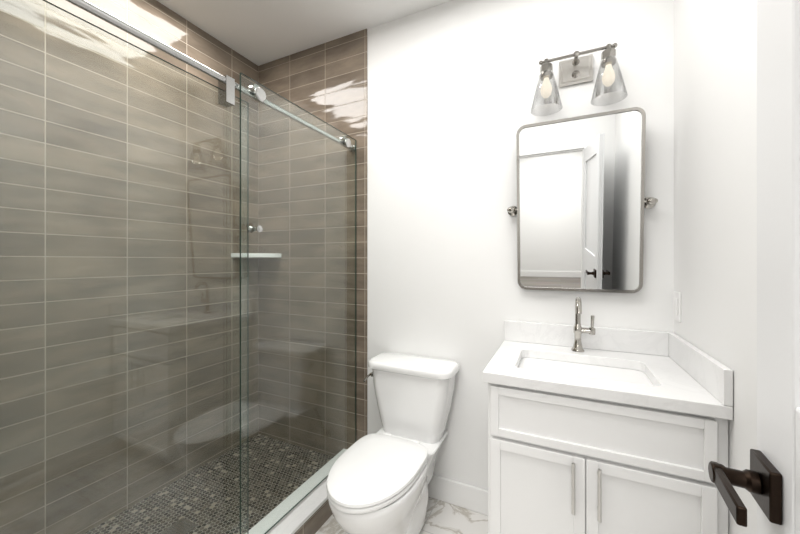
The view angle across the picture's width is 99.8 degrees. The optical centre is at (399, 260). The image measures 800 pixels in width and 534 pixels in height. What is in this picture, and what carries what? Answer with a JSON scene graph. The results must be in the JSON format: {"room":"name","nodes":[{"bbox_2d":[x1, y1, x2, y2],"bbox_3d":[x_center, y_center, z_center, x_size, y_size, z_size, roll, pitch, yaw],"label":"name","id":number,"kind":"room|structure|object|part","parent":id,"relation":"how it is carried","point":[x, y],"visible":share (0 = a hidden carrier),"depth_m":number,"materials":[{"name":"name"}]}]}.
{"room":"bathroom","nodes":[
{"label":"bathroom","id":0,"kind":"room"},
{"bbox_2d":[157,0,450,65],"bbox_3d":[-0.268,-1.458,-1.276,4.824,0.100,6.307,0,0,26],"label":"ceiling","id":1,"kind":"structure","parent":0,"point":[258,32],"depth_m":1.97,"materials":[{"name":"paint"}]},
{"bbox_2d":[315,497,487,533],"bbox_3d":[-0.034,1.360,0.854,1.651,0.100,2.021,0,0,26],"label":"floor","id":2,"kind":"structure","parent":0,"point":[442,517],"depth_m":1.69,"materials":[{"name":"tile"}]},
{"bbox_2d":[246,449,345,533],"bbox_3d":[-0.680,1.190,1.229,0.177,0.020,1.885,0,0,26],"label":"sill","id":3,"kind":"structure","parent":2,"relation":"on","point":[299,515],"depth_m":1.61,"materials":[{"name":"white stone"}]},
{"bbox_2d":[0,0,355,533],"bbox_3d":[-0.689,0.220,1.233,0.085,1.920,1.877,0,0,26],"label":"shower door","id":4,"kind":"structure","parent":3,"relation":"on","point":[228,86],"depth_m":1.18,"materials":[{"name":"clear glass"}]},
{"bbox_3d":[-0.598,-0.130,1.392,0.058,0.028,0.028,0,0,26],"label":"glass knob","id":5,"kind":"part","parent":4,"relation":"part of","materials":[{"name":"silver metal"}]},
{"bbox_2d":[294,500,331,533],"bbox_3d":[-0.682,1.255,1.226,0.161,0.110,1.893,0,0,26],"label":"tile curb","id":6,"kind":"object","parent":2,"relation":"on","point":[317,519],"depth_m":1.62,"materials":[{"name":"tile"}]},
{"bbox_2d":[326,352,458,533],"bbox_3d":[-0.048,0.922,1.551,0.473,0.776,0.762,0,0,26],"label":"toilet","id":7,"kind":"object","parent":2,"relation":"on","point":[379,481],"visible":1,"depth_m":1.54,"materials":[{"name":"white ceramic"}]},
{"bbox_3d":[-0.170,0.627,1.815,0.024,0.038,0.074,0,0,26],"label":"lever","id":8,"kind":"part","parent":7,"relation":"part of","materials":[{"name":"silver metal"}]},
{"bbox_3d":[-0.101,0.881,1.437,0.356,0.053,0.510,0,0,26],"label":"seat","id":9,"kind":"part","parent":7,"relation":"part of","materials":[{"name":"plastic"}]},
{"bbox_3d":[0.070,0.750,1.795,0.438,0.350,0.205,0,0,26],"label":"tank","id":10,"kind":"part","parent":7,"relation":"part of","materials":[{"name":"white ceramic"}]},
{"bbox_3d":[0.069,0.554,1.792,0.470,0.041,0.226,0,0,26],"label":"tank lid","id":11,"kind":"part","parent":7,"relation":"part of","materials":[{"name":"white ceramic"}]},
{"bbox_2d":[482,297,732,533],"bbox_3d":[0.715,0.734,1.300,0.680,1.152,0.568,0,0,26],"label":"bathroom vanity","id":12,"kind":"object","parent":2,"relation":"on","point":[592,429],"visible":1,"depth_m":1.10,"materials":[{"name":"white paint"}]},
{"bbox_2d":[482,339,732,420],"bbox_3d":[0.720,0.419,1.311,0.680,0.038,0.543,0,0,26],"label":"countertop","id":13,"kind":"structure","parent":12,"relation":"on","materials":[{"name":"white stone"}]},
{"bbox_2d":[571,297,595,352],"bbox_3d":[0.790,0.279,1.449,0.094,0.241,0.130,0,0,26],"label":"faucet","id":14,"kind":"object","parent":13,"relation":"on","point":[577,347],"depth_m":1.48,"materials":[{"name":"silver metal"}]},
{"bbox_2d":[367,0,670,489],"bbox_3d":[0.138,-0.049,1.958,2.531,2.718,0.120,0,0,26],"label":"wall","id":15,"kind":"structure","parent":0,"point":[451,86],"depth_m":1.77,"materials":[{"name":"white paint"}]},
{"bbox_2d":[0,0,255,533],"bbox_3d":[-1.436,-0.077,1.590,0.008,2.662,1.901,0,0,26],"label":"tiled wall","id":16,"kind":"structure","parent":15,"relation":"attached to","point":[151,17],"depth_m":1.66,"materials":[{"name":"tile"}]},
{"bbox_2d":[256,29,366,456],"bbox_3d":[-0.602,-0.077,2.240,0.891,2.662,0.008,0,0,26],"label":"tiled wall","id":17,"kind":"structure","parent":15,"relation":"attached to","point":[326,82],"depth_m":2.22,"materials":[{"name":"tile"}]},
{"bbox_2d":[231,253,280,257],"bbox_3d":[-0.973,-0.034,2.289,0.225,0.028,0.225,0,0,26],"label":"corner shelf","id":18,"kind":"object","parent":17,"relation":"attached to","point":[257,255],"depth_m":2.24,"materials":[{"name":"white stone"}]},
{"bbox_2d":[428,474,487,515],"bbox_3d":[0.452,1.248,1.733,1.448,0.125,0.018,0,0,26],"label":"baseboard","id":19,"kind":"structure","parent":15,"relation":"attached to","point":[464,495],"depth_m":1.78,"materials":[{"name":"white paint"}]},
{"bbox_2d":[531,43,627,115],"bbox_3d":[0.784,-0.812,1.498,0.379,0.247,0.152,0,0,26],"label":"sconce","id":20,"kind":"object","parent":15,"relation":"attached to","point":[576,69],"visible":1,"depth_m":1.51,"materials":[{"name":"clear glass"}]},
{"bbox_3d":[0.670,-0.772,1.543,0.135,0.167,0.135,0,0,26],"label":"lamp shade","id":21,"kind":"part","parent":20,"relation":"part of","materials":[{"name":"clear glass"}]},
{"bbox_3d":[0.788,-0.881,1.507,0.310,0.092,0.092,0,0,26],"label":"arm","id":22,"kind":"part","parent":20,"relation":"part of"},
{"bbox_3d":[0.890,-0.772,1.438,0.135,0.167,0.135,0,0,26],"label":"lamp shade","id":23,"kind":"part","parent":20,"relation":"part of","materials":[{"name":"clear glass"}]},
{"bbox_2d":[507,107,657,292],"bbox_3d":[0.797,-0.248,1.525,0.606,0.777,0.092,0,0,26],"label":"mirror","id":24,"kind":"object","parent":15,"relation":"attached to","point":[582,204],"visible":1,"depth_m":1.50,"materials":[{"name":"silver metal"}]},
{"bbox_2d":[504,320,732,406],"bbox_3d":[0.720,0.350,1.311,0.680,0.100,0.543,0,0,26],"label":"backsplash","id":25,"kind":"structure","parent":15,"relation":"attached to","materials":[{"name":"white stone"}]},
{"bbox_2d":[671,0,756,533],"bbox_3d":[0.790,-0.049,0.525,0.120,2.718,1.890,0,0,26],"label":"wall","id":26,"kind":"structure","parent":0,"point":[714,42],"depth_m":1.00,"materials":[{"name":"white paint"}]},
{"bbox_2d":[674,291,680,321],"bbox_3d":[1.115,0.185,1.357,0.008,0.116,0.070,0,0,26],"label":"electrical outlet plate","id":27,"kind":"object","parent":26,"relation":"attached to","point":[677,306],"visible":1,"depth_m":1.34,"materials":[{"name":"plastic"}]},
{"bbox_2d":[708,0,799,533],"bbox_3d":[0.310,0.292,0.118,0.150,2.020,0.768,0,0,30],"label":"door","id":28,"kind":"structure","parent":26,"relation":"in","point":[769,480],"depth_m":0.40,"materials":[{"name":"white paint"}]},
{"bbox_3d":[0.462,0.280,0.384,0.150,0.060,0.118,0,0,30],"label":"handle","id":29,"kind":"part","parent":28,"relation":"part of","materials":[{"name":"brown metal"}]},
{"label":"outside","id":30,"kind":"structure","parent":0,"visible":0},
{"bbox_2d":[84,434,331,533],"bbox_3d":[-1.096,1.332,1.428,0.760,0.156,1.901,0,0,26],"label":"shower floor","id":31,"kind":"structure","parent":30,"point":[137,510],"depth_m":1.82,"materials":[{"name":"tile"}]},
{"bbox_2d":[159,518,196,533],"bbox_3d":[-1.030,1.251,1.566,0.110,0.005,0.110,0,0,26],"label":"drain grate","id":32,"kind":"object","parent":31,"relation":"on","point":[185,526],"depth_m":1.58,"materials":[{"name":"silver metal"}]}
]}

